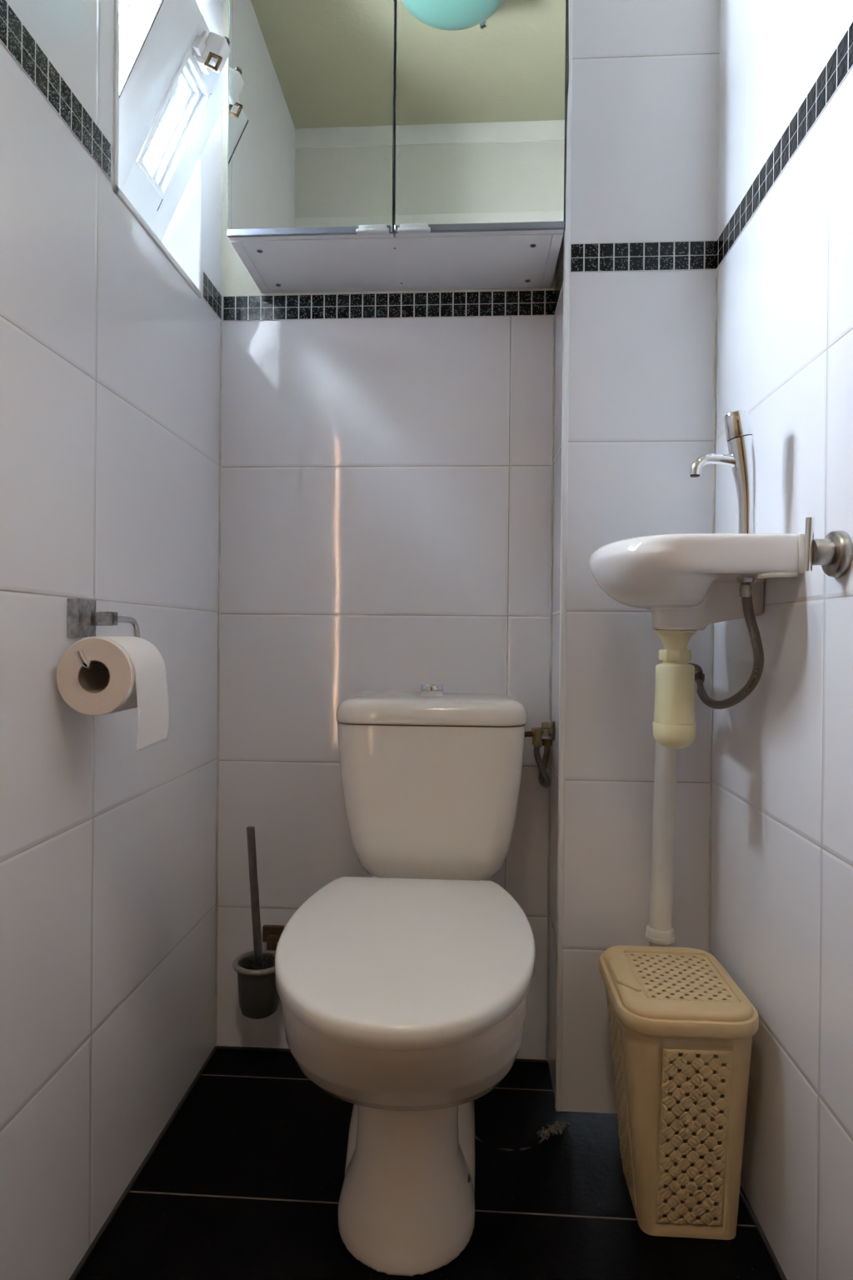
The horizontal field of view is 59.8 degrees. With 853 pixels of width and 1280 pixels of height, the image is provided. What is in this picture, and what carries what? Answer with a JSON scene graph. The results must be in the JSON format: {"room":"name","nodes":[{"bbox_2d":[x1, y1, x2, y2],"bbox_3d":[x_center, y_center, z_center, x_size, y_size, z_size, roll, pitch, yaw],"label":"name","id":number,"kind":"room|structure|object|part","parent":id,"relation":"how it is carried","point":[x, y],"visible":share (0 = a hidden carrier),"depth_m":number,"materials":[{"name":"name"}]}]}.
{"room":"bathroom","nodes":[
{"label":"bathroom","id":0,"kind":"room"},
{"bbox_2d":[0,0,223,1279],"bbox_3d":[-0.560,-0.311,1.073,0.218,2.300,1.402,1,0,3],"label":"wall","id":1,"kind":"structure","parent":0,"point":[110,358],"depth_m":1.01,"materials":[{"name":"white tile"}]},
{"bbox_2d":[0,0,111,181],"bbox_3d":[-0.462,-0.675,0.814,0.003,0.051,0.476,1,0,3],"label":"tile border","id":2,"kind":"object","parent":1,"relation":"attached to","point":[15,37],"depth_m":0.90,"materials":[{"name":"black tile"}]},
{"bbox_2d":[66,598,139,669],"bbox_3d":[-0.431,-0.009,0.971,0.056,0.089,0.154,1,0,3],"label":"toilet roll holder","id":3,"kind":"object","parent":1,"relation":"attached to","point":[82,618],"visible":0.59,"depth_m":0.95,"materials":[{"name":"silver metal"}]},
{"bbox_3d":[-0.451,-0.029,0.969,0.016,0.050,0.044,1,0,3],"label":"wall plate","id":4,"kind":"part","parent":3,"relation":"part of","materials":[{"name":"silver metal"}]},
{"bbox_3d":[-0.424,-0.027,0.960,0.040,0.019,0.022,1,0,3],"label":"arm","id":5,"kind":"part","parent":3,"relation":"part of","materials":[{"name":"silver metal"}]},
{"bbox_3d":[-0.414,0.002,0.970,0.015,0.069,0.154,1,0,3],"label":"rod","id":6,"kind":"part","parent":3,"relation":"part of","materials":[{"name":"silver metal"}]},
{"bbox_2d":[56,636,169,752],"bbox_3d":[-0.404,0.067,0.963,0.103,0.142,0.100,1,0,3],"label":"toilet roll","id":7,"kind":"object","parent":3,"relation":"hanging from","point":[134,676],"visible":1,"depth_m":0.92,"materials":[{"name":"white paper"}]},
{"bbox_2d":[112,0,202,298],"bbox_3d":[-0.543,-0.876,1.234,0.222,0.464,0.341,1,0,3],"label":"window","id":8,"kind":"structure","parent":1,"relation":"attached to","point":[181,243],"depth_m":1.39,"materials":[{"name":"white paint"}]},
{"bbox_2d":[118,0,230,241],"bbox_3d":[-0.485,-0.875,1.230,0.297,0.442,0.319,1,0,3],"label":"window","id":9,"kind":"structure","parent":1,"relation":"in","point":[173,77],"depth_m":1.23,"materials":[{"name":"white paint"}]},
{"bbox_3d":[-0.462,-0.894,1.274,0.091,0.188,0.109,1,0,3],"label":"pane","id":10,"kind":"part","parent":9,"relation":"part of","materials":[{"name":"clear glass"}]},
{"bbox_3d":[-0.341,-1.014,1.257,0.015,0.014,0.013,1,0,3],"label":"knob","id":11,"kind":"part","parent":9,"relation":"part of","materials":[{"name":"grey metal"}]},
{"bbox_2d":[202,270,221,320],"bbox_3d":[-0.423,-0.678,1.463,0.003,0.051,0.105,1,0,3],"label":"tile border","id":12,"kind":"object","parent":1,"relation":"attached to","point":[211,294],"depth_m":1.46,"materials":[{"name":"black tile"}]},
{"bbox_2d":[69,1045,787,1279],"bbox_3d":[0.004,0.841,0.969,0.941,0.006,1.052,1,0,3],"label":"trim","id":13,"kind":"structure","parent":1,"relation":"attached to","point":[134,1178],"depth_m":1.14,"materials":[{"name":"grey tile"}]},
{"bbox_2d":[216,0,555,1059],"bbox_3d":[-0.068,-0.309,1.621,0.698,2.300,0.250,1,0,3],"label":"wall","id":14,"kind":"structure","parent":0,"point":[386,493],"depth_m":1.50,"materials":[{"name":"white tile"}]},
{"bbox_2d":[232,925,284,1019],"bbox_3d":[-0.324,0.653,1.453,0.102,0.145,0.122,1,0,3],"label":"toilet brush holder","id":15,"kind":"object","parent":14,"relation":"attached to","point":[259,998],"visible":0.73,"depth_m":1.41,"materials":[{"name":"grey plastic"}]},
{"bbox_2d":[237,955,279,1019],"bbox_3d":[-0.325,0.678,1.443,0.085,0.096,0.085,1,0,3],"label":"cup","id":16,"kind":"object","parent":15,"relation":"on","point":[259,998],"depth_m":1.41,"materials":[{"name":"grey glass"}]},
{"bbox_2d":[243,825,274,969],"bbox_3d":[-0.324,0.536,1.442,0.065,0.342,0.066,1,0,3],"label":"toilet brush","id":17,"kind":"object","parent":15,"relation":"in","point":[258,959],"visible":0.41,"depth_m":1.44,"materials":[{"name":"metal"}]},
{"bbox_3d":[-0.334,0.510,1.445,0.038,0.289,0.016,1,0,14],"label":"handle","id":18,"kind":"part","parent":17,"relation":"part of","materials":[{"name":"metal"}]},
{"bbox_2d":[222,290,554,321],"bbox_3d":[-0.081,-0.674,1.494,0.674,0.051,0.003,1,0,3],"label":"tile border","id":19,"kind":"object","parent":14,"relation":"attached to","point":[517,302],"depth_m":1.49,"materials":[{"name":"black tile"}]},
{"bbox_2d":[226,0,569,293],"bbox_3d":[-0.045,-1.031,1.376,0.588,0.664,0.223,1,0,3],"label":"upper cabinet","id":20,"kind":"object","parent":14,"relation":"attached to","point":[373,145],"visible":1,"depth_m":1.28,"materials":[{"name":"mirror"}]},
{"bbox_3d":[-0.329,-1.035,1.406,0.018,0.662,0.196,1,0,3],"label":"panel","id":21,"kind":"part","parent":20,"relation":"part of","materials":[{"name":"white plastic"}]},
{"bbox_2d":[227,0,394,229],"bbox_3d":[-0.200,-1.038,1.284,0.288,0.648,0.004,1,0,3],"label":"mirror","id":22,"kind":"object","parent":20,"relation":"on","point":[311,144],"depth_m":1.28,"materials":[{"name":"clear mirror"}]},
{"bbox_3d":[-0.199,-1.033,1.292,0.290,0.660,0.012,1,0,3],"label":"door","id":23,"kind":"part","parent":20,"relation":"part of","materials":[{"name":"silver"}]},
{"bbox_2d":[395,55,395,129],"bbox_3d":[-0.047,-1.026,1.395,0.546,0.016,0.168,1,0,3],"label":"shelf","id":24,"kind":"object","parent":20,"relation":"attached to","point":[395,56],"depth_m":1.38,"materials":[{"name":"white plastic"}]},
{"bbox_3d":[-0.041,-1.032,1.484,0.546,0.626,0.005,1,0,3],"label":"panel","id":25,"kind":"part","parent":20,"relation":"part of","materials":[{"name":"black plastic"}]},
{"bbox_3d":[-0.050,-0.710,1.391,0.546,0.017,0.196,1,0,3],"label":"panel","id":26,"kind":"part","parent":20,"relation":"part of","materials":[{"name":"white plastic"}]},
{"bbox_3d":[0.093,-1.030,1.275,0.289,0.660,0.012,1,0,3],"label":"door","id":27,"kind":"part","parent":20,"relation":"part of","materials":[{"name":"white plastic"}]},
{"bbox_2d":[395,0,565,224],"bbox_3d":[0.092,-1.035,1.266,0.287,0.648,0.004,1,0,3],"label":"mirror","id":28,"kind":"object","parent":20,"relation":"on","point":[480,139],"depth_m":1.26,"materials":[{"name":"clear mirror"}]},
{"bbox_3d":[0.235,-1.029,1.372,0.018,0.662,0.196,1,0,3],"label":"panel","id":29,"kind":"part","parent":20,"relation":"part of","materials":[{"name":"white plastic"}]},
{"bbox_2d":[215,270,717,1060],"bbox_3d":[0.050,0.095,1.463,0.955,1.494,0.118,1,0,13],"label":"trim","id":30,"kind":"structure","parent":14,"relation":"attached to","point":[716,271],"depth_m":1.47,"materials":[{"name":"plastic"}]},
{"bbox_2d":[75,1049,781,1279],"bbox_3d":[0.008,0.894,1.044,1.441,0.100,1.402,1,0,3],"label":"floor","id":31,"kind":"structure","parent":0,"point":[245,1182],"depth_m":1.11,"materials":[{"name":"black tile"}]},
{"bbox_2d":[275,684,535,1276],"bbox_3d":[-0.021,0.464,1.171,0.381,0.758,0.653,1,0,3],"label":"toilet","id":32,"kind":"object","parent":31,"relation":"on","point":[403,989],"visible":1,"depth_m":1.04,"materials":[{"name":"white ceramic"}]},
{"bbox_3d":[-0.029,0.439,1.060,0.368,0.063,0.424,1,0,3],"label":"lid","id":33,"kind":"part","parent":32,"relation":"part of","materials":[{"name":"white plastic"}]},
{"bbox_3d":[0.011,0.126,1.386,0.342,0.044,0.204,1,0,3],"label":"cistern lid","id":34,"kind":"part","parent":32,"relation":"part of","materials":[{"name":"white ceramic"}]},
{"bbox_2d":[536,1120,569,1139],"bbox_3d":[0.218,0.843,1.278,0.069,0.006,0.032,0,0,-31],"label":"crumbs","id":35,"kind":"object","parent":31,"relation":"on","point":[558,1127],"visible":1,"depth_m":1.28,"materials":[{"name":"grey"}]},
{"bbox_2d":[599,945,759,1239],"bbox_3d":[0.371,0.676,1.123,0.194,0.344,0.237,1,0,3],"label":"waste bin","id":36,"kind":"object","parent":31,"relation":"on","point":[682,1030],"visible":1,"depth_m":1.04,"materials":[{"name":"beige plastic"}]},
{"bbox_3d":[0.297,0.692,1.130,0.028,0.264,0.106,1,0,3],"label":"woven panel","id":37,"kind":"part","parent":36,"relation":"part of","materials":[{"name":"beige plastic"}]},
{"bbox_3d":[0.372,0.513,1.122,0.181,0.012,0.224,1,0,3],"label":"lid","id":38,"kind":"part","parent":36,"relation":"part of","materials":[{"name":"beige plastic"}]},
{"bbox_3d":[0.381,0.510,1.123,0.126,0.003,0.157,1,0,3],"label":"woven panel","id":39,"kind":"part","parent":36,"relation":"part of","materials":[{"name":"beige plastic"}]},
{"bbox_3d":[0.371,0.693,1.030,0.093,0.264,0.034,1,0,3],"label":"woven panel","id":40,"kind":"part","parent":36,"relation":"part of","materials":[{"name":"beige plastic"}]},
{"bbox_2d":[548,0,719,1113],"bbox_3d":[0.382,-0.307,1.438,0.264,2.294,0.261,1,0,3],"label":"wall","id":41,"kind":"structure","parent":0,"point":[644,160],"depth_m":1.31,"materials":[{"name":"white tile"}]},
{"bbox_2d":[525,720,555,788],"bbox_3d":[0.212,0.219,1.416,0.063,0.130,0.038,1,0,3],"label":"angle valve","id":42,"kind":"object","parent":41,"relation":"attached to","point":[547,729],"visible":1,"depth_m":1.41,"materials":[{"name":"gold metal"}]},
{"bbox_3d":[0.229,0.169,1.415,0.018,0.028,0.018,1,0,3],"label":"handle","id":43,"kind":"part","parent":42,"relation":"part of","materials":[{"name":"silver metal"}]},
{"bbox_2d":[554,251,564,314],"bbox_3d":[0.251,-0.670,1.393,0.003,0.051,0.156,1,0,3],"label":"tile border","id":44,"kind":"object","parent":41,"relation":"attached to","point":[559,284],"depth_m":1.40,"materials":[{"name":"black tile"}]},
{"bbox_2d":[555,0,572,1111],"bbox_3d":[0.246,-0.307,1.318,0.010,2.292,0.013,1,0,3],"label":"trim","id":45,"kind":"structure","parent":41,"relation":"attached to","point":[567,230],"depth_m":1.31,"materials":[{"name":"white plastic"}]},
{"bbox_2d":[570,240,717,272],"bbox_3d":[0.382,-0.675,1.304,0.254,0.051,0.003,1,0,3],"label":"tile border","id":46,"kind":"object","parent":41,"relation":"attached to","point":[671,255],"depth_m":1.30,"materials":[{"name":"black tile"}]},
{"bbox_2d":[710,0,852,1279],"bbox_3d":[0.613,-0.300,1.003,0.250,2.300,1.402,1,0,3],"label":"wall","id":47,"kind":"structure","parent":0,"point":[782,886],"depth_m":0.98,"materials":[{"name":"white tile"}]},
{"bbox_2d":[589,533,804,630],"bbox_3d":[0.368,-0.077,1.097,0.247,0.125,0.291,1,0,3],"label":"basin","id":48,"kind":"object","parent":47,"relation":"attached to","point":[686,581],"visible":0.97,"depth_m":0.99,"materials":[{"name":"ceramic"}]},
{"bbox_2d":[645,629,697,946],"bbox_3d":[0.389,0.415,1.187,0.067,0.863,0.219,1,0,15],"label":"drain pipe","id":49,"kind":"object","parent":48,"relation":"attached to","point":[676,687],"visible":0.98,"depth_m":1.25,"materials":[{"name":"plastic"}]},
{"bbox_2d":[652,720,696,748],"bbox_3d":[0.371,0.143,1.110,0.062,0.039,0.062,1,0,3],"label":"cup","id":50,"kind":"object","parent":49,"relation":"on","point":[671,734],"depth_m":1.09,"materials":[{"name":"plastic"}]},
{"bbox_2d":[654,660,695,724],"bbox_3d":[0.372,0.075,1.110,0.059,0.096,0.059,1,0,3],"label":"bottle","id":51,"kind":"object","parent":49,"relation":"on","point":[675,687],"depth_m":1.09,"materials":[{"name":"plastic"}]},
{"bbox_2d":[690,410,756,533],"bbox_3d":[0.404,-0.223,1.007,0.090,0.176,0.034,1,0,3],"label":"tap","id":52,"kind":"object","parent":48,"relation":"on","point":[742,458],"visible":0.91,"depth_m":0.99,"materials":[{"name":"silver metal"}]},
{"bbox_3d":[0.396,-0.238,1.007,0.074,0.029,0.024,1,0,3],"label":"spout","id":53,"kind":"part","parent":52,"relation":"part of","materials":[{"name":"silver metal"}]},
{"bbox_3d":[0.423,-0.291,1.005,0.037,0.039,0.034,1,0,3],"label":"push knob","id":54,"kind":"part","parent":52,"relation":"part of","materials":[{"name":"silver metal"}]},
{"bbox_2d":[687,576,764,709],"bbox_3d":[0.451,0.010,1.149,0.044,0.193,0.308,1,0,3],"label":"hose","id":55,"kind":"object","parent":48,"relation":"attached to","point":[746,594],"visible":0.88,"depth_m":1.02,"materials":[{"name":"metal"}]},
{"bbox_2d":[716,20,852,269],"bbox_3d":[0.485,-0.672,0.909,0.003,0.051,0.778,1,0,3],"label":"tile border","id":56,"kind":"object","parent":47,"relation":"attached to","point":[840,63],"depth_m":0.99,"materials":[{"name":"black tile"}]},
{"bbox_2d":[803,517,852,577],"bbox_3d":[0.456,-0.106,0.854,0.042,0.069,0.054,1,0,3],"label":"valve","id":57,"kind":"object","parent":47,"relation":"attached to","point":[834,552],"visible":1,"depth_m":0.84,"materials":[{"name":"silver metal"}]},
{"bbox_3d":[0.441,-0.110,0.855,0.012,0.062,0.010,1,0,3],"label":"lever","id":58,"kind":"part","parent":57,"relation":"part of","materials":[{"name":"silver metal"}]},
{"bbox_3d":[0.455,-0.101,0.854,0.022,0.030,0.030,1,0,3],"label":"stem","id":59,"kind":"part","parent":57,"relation":"part of","materials":[{"name":"silver metal"}]}
]}

